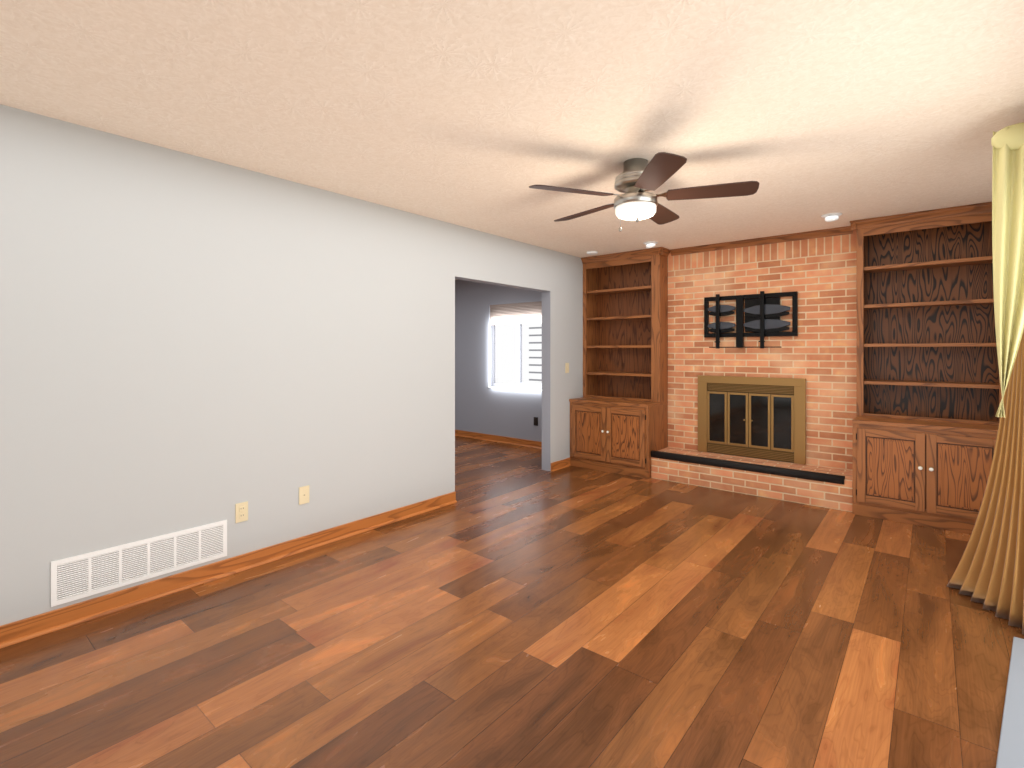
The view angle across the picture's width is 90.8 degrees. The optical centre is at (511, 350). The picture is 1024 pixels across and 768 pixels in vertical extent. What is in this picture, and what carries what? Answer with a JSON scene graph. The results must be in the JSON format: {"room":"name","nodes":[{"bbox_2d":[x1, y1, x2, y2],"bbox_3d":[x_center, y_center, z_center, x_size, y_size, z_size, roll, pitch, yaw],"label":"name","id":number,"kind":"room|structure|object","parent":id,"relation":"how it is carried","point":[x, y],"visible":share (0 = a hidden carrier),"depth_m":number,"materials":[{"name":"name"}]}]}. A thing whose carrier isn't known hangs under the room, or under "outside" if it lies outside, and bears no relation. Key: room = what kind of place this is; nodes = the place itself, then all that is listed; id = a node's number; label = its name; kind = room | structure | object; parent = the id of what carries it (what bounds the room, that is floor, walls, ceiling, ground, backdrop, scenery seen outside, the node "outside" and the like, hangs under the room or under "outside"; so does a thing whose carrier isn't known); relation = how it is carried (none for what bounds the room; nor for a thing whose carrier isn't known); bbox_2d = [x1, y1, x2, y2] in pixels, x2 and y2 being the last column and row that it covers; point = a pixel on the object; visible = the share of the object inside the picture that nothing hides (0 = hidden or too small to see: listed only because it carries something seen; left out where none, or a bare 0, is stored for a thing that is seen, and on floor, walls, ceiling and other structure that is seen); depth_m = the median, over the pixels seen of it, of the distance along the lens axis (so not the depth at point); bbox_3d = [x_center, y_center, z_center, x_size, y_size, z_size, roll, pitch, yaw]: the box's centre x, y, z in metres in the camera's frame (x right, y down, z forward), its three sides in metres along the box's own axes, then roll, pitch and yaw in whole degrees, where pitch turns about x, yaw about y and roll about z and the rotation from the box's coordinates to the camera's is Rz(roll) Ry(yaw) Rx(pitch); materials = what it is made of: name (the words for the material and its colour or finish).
{"room":"living room","nodes":[
{"label":"living room","id":0,"kind":"room"},
{"bbox_2d":[0,104,582,625],"bbox_3d":[-1.597,0.112,3.262,0.120,2.460,8.180,0,0,40],"label":"wall","id":1,"kind":"structure","parent":0,"point":[188,340],"depth_m":2.98,"materials":[{"name":"grey paint"}]},
{"bbox_2d":[51,520,226,606],"bbox_3d":[-1.960,1.122,2.725,0.007,0.216,0.787,0,0,40],"label":"air vent","id":2,"kind":"object","parent":1,"relation":"in","point":[73,578],"visible":1,"depth_m":2.67,"materials":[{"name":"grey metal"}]},
{"bbox_2d":[235,501,247,522],"bbox_3d":[-1.653,0.990,3.092,0.009,0.116,0.072,0,0,40],"label":"electrical outlet","id":3,"kind":"object","parent":1,"relation":"attached to","point":[241,512],"visible":1,"depth_m":3.09,"materials":[{"name":"beige plastic"}]},
{"bbox_2d":[0,458,570,648],"bbox_3d":[-1.735,1.296,2.978,0.030,0.092,7.568,0,0,40],"label":"baseboard","id":4,"kind":"structure","parent":1,"relation":"attached to","point":[19,631],"depth_m":2.89,"materials":[{"name":"brown wood"}]},
{"bbox_2d":[299,485,308,504],"bbox_3d":[-1.398,0.973,3.400,0.009,0.116,0.072,0,0,40],"label":"jack","id":5,"kind":"object","parent":1,"relation":"attached to","point":[303,494],"visible":1,"depth_m":3.40,"materials":[{"name":"beige plastic"}]},
{"bbox_2d":[565,363,568,372],"bbox_3d":[0.644,0.203,5.855,0.018,0.116,0.072,0,0,40],"label":"light switch","id":6,"kind":"object","parent":1,"relation":"attached to","point":[566,367],"visible":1,"depth_m":5.85,"materials":[{"name":"beige plastic"}]},
{"bbox_2d":[455,279,541,441],"bbox_3d":[-0.570,0.112,7.789,4.080,2.460,0.100,0,0,40],"label":"wall","id":7,"kind":"structure","parent":0,"point":[481,406],"depth_m":7.61,"materials":[{"name":"grey paint"}]},
{"bbox_2d":[455,429,541,448],"bbox_3d":[-1.936,1.296,6.142,4.080,0.092,4.180,0,0,40],"label":"baseboard","id":8,"kind":"structure","parent":7,"relation":"attached to","point":[507,440],"depth_m":7.37,"materials":[{"name":"brown wood"}]},
{"bbox_2d":[488,301,541,390],"bbox_3d":[0.093,-0.061,7.214,1.096,1.233,0.087,0,0,40],"label":"window","id":9,"kind":"structure","parent":7,"relation":"in","point":[519,314],"depth_m":7.22,"materials":[{"name":"white"}]},
{"bbox_2d":[534,417,537,425],"bbox_3d":[0.328,0.979,6.973,0.072,0.116,0.008,0,0,40],"label":"outlet","id":10,"kind":"object","parent":7,"relation":"attached to","point":[535,421],"visible":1,"depth_m":6.96,"materials":[{"name":"black plastic"}]},
{"bbox_2d":[0,436,1023,767],"bbox_3d":[-1.747,1.392,3.386,8.090,0.100,8.380,0,0,40],"label":"floor","id":11,"kind":"structure","parent":0,"point":[516,606],"depth_m":2.26,"materials":[{"name":"brown wood"}]},
{"bbox_2d":[569,247,669,478],"bbox_3d":[1.244,0.113,5.787,1.022,2.458,0.658,0,0,40],"label":"bookcase","id":12,"kind":"object","parent":11,"relation":"on","point":[619,417],"visible":0.98,"depth_m":5.82,"materials":[{"name":"brown wood"}]},
{"bbox_2d":[651,447,852,511],"bbox_3d":[2.278,1.199,4.914,1.766,0.286,0.453,0,0,40],"label":"hearth","id":13,"kind":"object","parent":11,"relation":"on","point":[821,486],"visible":0.89,"depth_m":4.70,"materials":[{"name":"brick"}]},
{"bbox_2d":[850,202,1001,533],"bbox_3d":[3.309,0.113,4.073,0.976,2.458,0.658,0,0,40],"label":"bookcase","id":14,"kind":"object","parent":11,"relation":"on","point":[925,422],"visible":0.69,"depth_m":4.13,"materials":[{"name":"brown wood"}]},
{"bbox_2d":[0,0,1023,279],"bbox_3d":[-1.747,-1.168,3.386,8.090,0.100,8.380,0,0,40],"label":"ceiling","id":15,"kind":"structure","parent":0,"point":[486,114],"depth_m":2.23,"materials":[{"name":"white paint"}]},
{"bbox_2d":[587,251,597,254],"bbox_3d":[0.908,-1.103,5.718,0.128,0.027,0.128,0,0,40],"label":"smoke detector","id":16,"kind":"object","parent":15,"relation":"attached to","point":[592,252],"visible":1,"depth_m":5.68,"materials":[{"name":"white paint"}]},
{"bbox_2d":[529,152,758,231],"bbox_3d":[0.747,-0.905,3.039,1.284,0.426,1.256,0,0,40],"label":"ceiling fan","id":17,"kind":"object","parent":15,"relation":"hanging from","point":[637,179],"visible":1,"depth_m":2.89,"materials":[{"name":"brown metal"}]},
{"bbox_2d":[643,241,657,247],"bbox_3d":[1.435,-1.094,5.241,0.148,0.070,0.148,0,0,40],"label":"recessed light","id":18,"kind":"object","parent":15,"relation":"in","point":[649,244],"visible":1,"depth_m":5.21,"materials":[{"name":"white paint"}]},
{"bbox_2d":[821,213,841,221],"bbox_3d":[2.636,-1.094,4.167,0.148,0.070,0.148,0,0,40],"label":"recessed light","id":19,"kind":"object","parent":15,"relation":"in","point":[829,217],"visible":1,"depth_m":4.14,"materials":[{"name":"white paint"}]},
{"bbox_2d":[668,230,855,469],"bbox_3d":[2.460,0.113,5.134,1.770,2.459,0.113,0,0,40],"label":"brick wall","id":20,"kind":"structure","parent":0,"point":[818,352],"depth_m":4.90,"materials":[{"name":"orange brick"}]},
{"bbox_2d":[704,291,797,348],"bbox_3d":[2.370,-0.301,5.079,0.876,0.563,0.082,0,0,40],"label":"mount","id":21,"kind":"object","parent":20,"relation":"attached to","point":[764,312],"visible":0.98,"depth_m":5.05,"materials":[{"name":"black metal"}]},
{"bbox_2d":[698,375,805,464],"bbox_3d":[2.382,0.672,5.090,1.010,0.810,0.050,0,0,40],"label":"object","id":22,"kind":"structure","parent":20,"relation":"in","point":[759,417],"depth_m":5.06,"materials":[{"name":"gold metal"}]},
{"bbox_2d":[670,226,852,255],"bbox_3d":[2.410,-1.085,5.074,1.680,0.065,0.040,0,0,40],"label":"crown molding","id":23,"kind":"structure","parent":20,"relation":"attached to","point":[777,239],"depth_m":4.99,"materials":[{"name":"brown wood"}]},
{"bbox_2d":[996,637,1023,767],"bbox_3d":[1.910,1.335,1.859,0.305,0.011,1.300,0,0,40],"label":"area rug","id":24,"kind":"object","parent":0,"point":[1011,749],"visible":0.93,"depth_m":1.84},
{"bbox_3d":[1.327,0.112,0.835,0.100,2.460,8.180,0,0,40],"label":"wall","id":25,"kind":"structure","parent":0,"visible":0},
{"bbox_2d":[991,122,1023,417],"bbox_3d":[2.327,-0.366,2.318,0.186,1.356,0.075,0,0,40],"label":"curtain","id":26,"kind":"object","parent":25,"relation":"attached to","point":[1007,143],"visible":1,"depth_m":2.34,"materials":[{"name":"beige fabric"}]},
{"label":"outside","id":27,"kind":"structure","parent":0,"visible":0},
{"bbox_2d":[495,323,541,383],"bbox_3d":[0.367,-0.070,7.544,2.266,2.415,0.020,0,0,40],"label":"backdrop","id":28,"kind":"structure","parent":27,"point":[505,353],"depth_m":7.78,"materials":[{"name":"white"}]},
{"bbox_3d":[2.519,-1.073,2.424,0.092,0.056,1.148,0,0,40],"label":"curtain rod","id":29,"kind":"object","parent":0,"visible":0},
{"bbox_2d":[946,329,1023,633],"bbox_3d":[2.495,0.140,2.621,0.361,2.396,0.480,0,0,40],"label":"curtain","id":30,"kind":"object","parent":29,"relation":"hanging from","point":[989,573],"visible":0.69,"depth_m":2.58,"materials":[{"name":"beige fabric"}]}
]}

